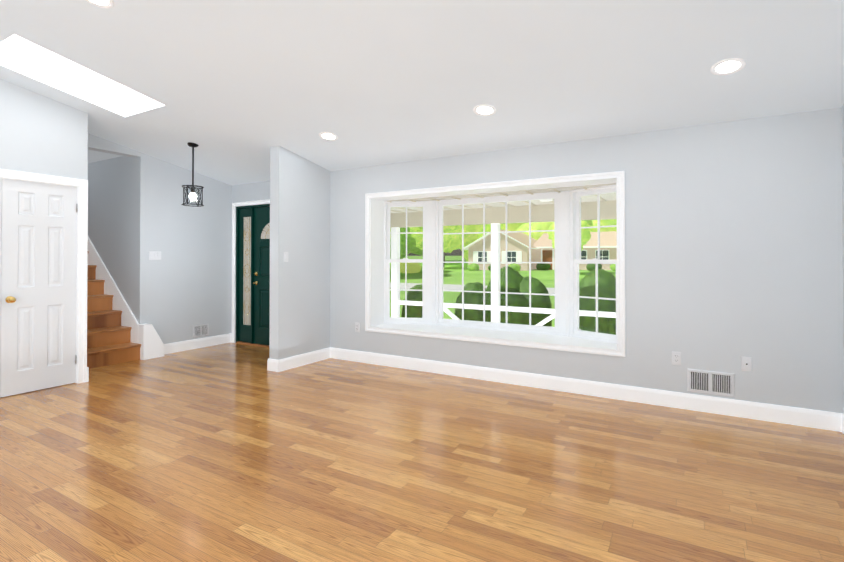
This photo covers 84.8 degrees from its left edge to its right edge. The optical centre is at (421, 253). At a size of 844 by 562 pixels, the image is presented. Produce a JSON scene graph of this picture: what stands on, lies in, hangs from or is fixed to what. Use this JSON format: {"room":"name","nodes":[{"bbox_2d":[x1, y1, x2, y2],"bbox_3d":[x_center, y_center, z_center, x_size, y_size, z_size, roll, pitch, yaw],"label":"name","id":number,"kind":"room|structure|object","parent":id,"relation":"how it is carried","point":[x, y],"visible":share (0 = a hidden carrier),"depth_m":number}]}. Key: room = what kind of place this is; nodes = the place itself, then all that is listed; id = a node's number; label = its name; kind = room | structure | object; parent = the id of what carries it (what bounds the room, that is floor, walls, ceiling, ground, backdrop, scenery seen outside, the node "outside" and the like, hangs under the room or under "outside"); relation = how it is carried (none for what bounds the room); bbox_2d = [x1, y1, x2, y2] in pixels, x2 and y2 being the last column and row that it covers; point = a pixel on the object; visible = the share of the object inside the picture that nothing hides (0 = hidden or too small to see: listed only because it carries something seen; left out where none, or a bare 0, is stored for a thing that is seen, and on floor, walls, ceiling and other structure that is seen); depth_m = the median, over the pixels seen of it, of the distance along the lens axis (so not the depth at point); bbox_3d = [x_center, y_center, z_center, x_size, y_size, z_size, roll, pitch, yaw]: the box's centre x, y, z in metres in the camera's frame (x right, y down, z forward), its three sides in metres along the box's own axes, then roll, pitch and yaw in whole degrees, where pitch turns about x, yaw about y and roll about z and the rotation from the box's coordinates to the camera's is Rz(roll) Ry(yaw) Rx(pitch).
{"room":"empty living room","nodes":[
{"label":"empty living room","id":0,"kind":"room"},
{"bbox_2d":[0,79,87,179],"bbox_3d":[-4.988,-0.596,2.573,0.150,3.847,5.455,0,-1,30],"label":"wall","id":1,"kind":"structure","parent":0,"point":[41,134],"depth_m":4.54},
{"bbox_2d":[0,178,77,397],"bbox_3d":[-3.894,0.315,4.281,0.109,2.038,1.222,0,-1,30],"label":"closet doors","id":2,"kind":"structure","parent":1,"relation":"in","point":[38,272],"depth_m":4.53},
{"bbox_2d":[0,169,87,382],"bbox_3d":[-3.947,0.280,4.313,0.170,2.125,1.383,0,-1,30],"label":"trim","id":3,"kind":"structure","parent":1,"relation":"attached to","point":[81,185],"depth_m":4.82},
{"bbox_2d":[88,156,133,312],"bbox_3d":[-5.076,0.014,6.912,3.090,2.704,0.150,0,-1,30],"label":"wall","id":4,"kind":"structure","parent":0,"point":[111,209],"depth_m":6.26},
{"bbox_2d":[88,237,163,359],"bbox_3d":[-4.399,0.281,6.557,2.115,2.162,0.269,0,-1,30],"label":"skirt","id":5,"kind":"object","parent":4,"relation":"attached to","point":[146,337],"visible":0.71,"depth_m":6.09},
{"bbox_2d":[88,133,231,343],"bbox_3d":[-4.982,-0.585,3.885,0.150,3.847,7.721,0,-1,30],"label":"wall","id":6,"kind":"structure","parent":0,"point":[182,286],"depth_m":6.42},
{"bbox_2d":[149,251,160,259],"bbox_3d":[-3.551,0.027,6.149,0.012,0.116,0.165,0,-1,30],"label":"light switch","id":7,"kind":"object","parent":6,"relation":"attached to","point":[154,255],"visible":1,"depth_m":6.14},
{"bbox_2d":[164,333,231,353],"bbox_3d":[-3.230,1.295,6.665,0.030,0.135,1.120,0,-1,30],"label":"baseboard","id":8,"kind":"structure","parent":6,"relation":"attached to","point":[226,338],"depth_m":6.64},
{"bbox_2d":[193,323,208,337],"bbox_3d":[-3.210,1.116,6.714,0.016,0.175,0.252,0,-1,30],"label":"air vent","id":9,"kind":"object","parent":6,"relation":"in","point":[200,330],"visible":1,"depth_m":6.70},
{"bbox_2d":[231,181,269,342],"bbox_3d":[-2.112,0.126,6.830,2.100,2.477,0.280,0,-1,30],"label":"wall","id":10,"kind":"structure","parent":0,"point":[251,192],"depth_m":7.01},
{"bbox_2d":[232,199,269,342],"bbox_3d":[-2.311,0.287,6.771,1.434,2.155,0.020,0,-1,30],"label":"door frame","id":11,"kind":"structure","parent":10,"relation":"attached to","point":[246,203],"depth_m":7.11},
{"bbox_2d":[236,204,269,346],"bbox_3d":[-2.272,0.319,6.838,1.310,2.093,0.186,0,-1,30],"label":"front door","id":12,"kind":"structure","parent":10,"relation":"in","point":[252,274],"depth_m":6.94},
{"bbox_2d":[269,146,329,359],"bbox_3d":[-1.469,0.042,5.745,0.150,2.627,0.942,0,-1,30],"label":"wall","id":13,"kind":"structure","parent":0,"point":[300,235],"depth_m":5.56},
{"bbox_2d":[267,358,273,370],"bbox_3d":[-1.536,1.287,5.763,0.036,0.135,0.956,0,-1,30],"label":"baseboard","id":14,"kind":"structure","parent":13,"relation":"attached to","point":[270,362],"depth_m":5.33},
{"bbox_2d":[284,252,287,261],"bbox_3d":[-1.583,0.038,5.392,0.012,0.116,0.072,0,-1,30],"label":"light switch","id":15,"kind":"object","parent":13,"relation":"attached to","point":[285,256],"visible":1,"depth_m":5.38},
{"bbox_2d":[274,347,329,371],"bbox_3d":[-1.427,1.286,5.641,0.016,0.135,0.856,0,-1,30],"label":"baseboard","id":16,"kind":"structure","parent":13,"relation":"attached to","point":[284,364],"depth_m":5.57},
{"bbox_2d":[0,342,843,561],"bbox_3d":[-3.153,1.389,2.824,10.540,0.120,8.080,0,-1,30],"label":"floor","id":17,"kind":"structure","parent":0,"point":[232,452],"depth_m":2.81},
{"bbox_2d":[87,251,140,368],"bbox_3d":[-5.180,0.461,6.352,3.167,1.800,0.871,0,-1,30],"label":"stairs","id":18,"kind":"structure","parent":17,"relation":"on","point":[109,342],"depth_m":5.89},
{"bbox_2d":[0,0,843,185],"bbox_3d":[-3.123,-1.886,2.905,10.540,1.696,8.200,0,-1,30],"label":"ceiling","id":19,"kind":"structure","parent":0,"point":[235,90],"depth_m":3.51},
{"bbox_2d":[86,0,113,7],"bbox_3d":[-2.119,-1.666,3.002,0.200,0.044,0.197,0,-1,30],"label":"recessed light","id":20,"kind":"object","parent":19,"relation":"in","point":[105,3],"visible":1,"depth_m":3.05},
{"bbox_2d":[181,142,203,206],"bbox_3d":[-2.740,-0.957,5.526,0.243,0.760,0.243,0,-1,30],"label":"pendant light","id":21,"kind":"object","parent":19,"relation":"hanging from","point":[192,196],"visible":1,"depth_m":5.51},
{"bbox_2d":[319,132,337,139],"bbox_3d":[-0.994,-1.249,4.916,0.200,0.044,0.197,0,-1,30],"label":"recessed light","id":22,"kind":"object","parent":19,"relation":"in","point":[327,136],"visible":0.98,"depth_m":4.90},
{"bbox_2d":[473,105,495,115],"bbox_3d":[0.548,-1.252,4.034,0.200,0.044,0.197,0,-1,30],"label":"recessed light","id":23,"kind":"object","parent":19,"relation":"in","point":[485,110],"visible":1,"depth_m":4.03},
{"bbox_2d":[711,58,745,74],"bbox_3d":[2.068,-1.263,3.123,0.200,0.044,0.197,0,-1,30],"label":"recessed light","id":24,"kind":"object","parent":19,"relation":"in","point":[728,66],"visible":1,"depth_m":3.12},
{"bbox_2d":[330,108,843,413],"bbox_3d":[1.058,0.113,4.881,5.360,2.470,0.280,0,-1,30],"label":"wall","id":25,"kind":"structure","parent":0,"point":[733,244],"depth_m":3.94},
{"bbox_2d":[355,323,359,331],"bbox_3d":[-0.816,0.926,5.809,0.072,0.116,0.010,0,-1,30],"label":"electrical outlet","id":26,"kind":"object","parent":25,"relation":"attached to","point":[357,327],"visible":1,"depth_m":5.80},
{"bbox_2d":[365,171,625,356],"bbox_3d":[0.744,0.101,5.266,2.974,1.706,0.665,0,-1,30],"label":"bay window","id":27,"kind":"structure","parent":25,"relation":"in","point":[567,233],"depth_m":5.24},
{"bbox_2d":[330,347,837,430],"bbox_3d":[0.961,1.279,4.756,5.030,0.135,0.016,0,-1,30],"label":"baseboard","id":28,"kind":"structure","parent":25,"relation":"attached to","point":[825,420],"depth_m":4.25},
{"bbox_2d":[672,351,680,364],"bbox_3d":[2.216,0.912,4.023,0.072,0.116,0.010,0,-1,30],"label":"electrical outlet","id":29,"kind":"object","parent":25,"relation":"attached to","point":[676,358],"visible":1,"depth_m":4.02},
{"bbox_2d":[687,368,734,396],"bbox_3d":[2.430,1.086,3.892,0.340,0.195,0.016,0,-1,30],"label":"air vent","id":30,"kind":"object","parent":25,"relation":"in","point":[711,382],"visible":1,"depth_m":3.89},
{"bbox_2d":[741,356,751,371],"bbox_3d":[2.648,0.900,3.767,0.072,0.116,0.014,0,-1,30],"label":"outlet","id":31,"kind":"object","parent":25,"relation":"attached to","point":[746,363],"visible":1,"depth_m":3.77},
{"bbox_2d":[841,104,843,366],"bbox_3d":[1.252,-0.632,0.085,0.150,3.874,7.801,0,-1,30],"label":"wall","id":32,"kind":"structure","parent":0,"point":[842,113],"depth_m":3.46},
{"bbox_2d":[838,413,843,433],"bbox_3d":[1.218,1.238,0.175,0.016,0.135,7.650,0,-1,30],"label":"baseboard","id":33,"kind":"structure","parent":32,"relation":"attached to","point":[840,415],"depth_m":3.46},
{"label":"outside","id":34,"kind":"structure","parent":0,"visible":0},
{"bbox_2d":[390,256,615,326],"bbox_3d":[19.635,1.258,72.486,280.000,2.620,135.050,0,-1,30],"label":"ground","id":35,"kind":"structure","parent":34,"point":[452,283],"depth_m":38.12},
{"bbox_2d":[387,183,616,329],"bbox_3d":[0.667,0.510,6.303,12.500,2.500,1.760,0,-1,30],"label":"porch","id":36,"kind":"object","parent":35,"relation":"on","point":[545,208],"visible":0.02,"depth_m":6.61},
{"bbox_2d":[400,263,615,272],"bbox_3d":[3.858,1.342,45.447,29.332,1.776,10.282,0,-1,30],"label":"shrubs","id":37,"kind":"object","parent":35,"relation":"on","point":[411,268],"depth_m":45.11},
{"bbox_2d":[401,266,615,334],"bbox_3d":[1.478,0.995,7.771,7.012,1.584,1.067,0,-1,30],"label":"bush","id":38,"kind":"object","parent":35,"relation":"on","point":[536,287],"depth_m":7.41},
{"bbox_2d":[400,219,616,266],"bbox_3d":[-0.311,-8.240,60.107,101.344,22.904,44.702,0,-1,30],"label":"trees","id":39,"kind":"object","parent":35,"relation":"on","point":[457,242],"depth_m":50.87},
{"bbox_2d":[464,229,616,270],"bbox_3d":[17.035,-0.391,46.757,23.350,4.220,10.850,0,-1,30],"label":"house","id":40,"kind":"structure","parent":35,"relation":"on","point":[608,247],"depth_m":46.10}
]}

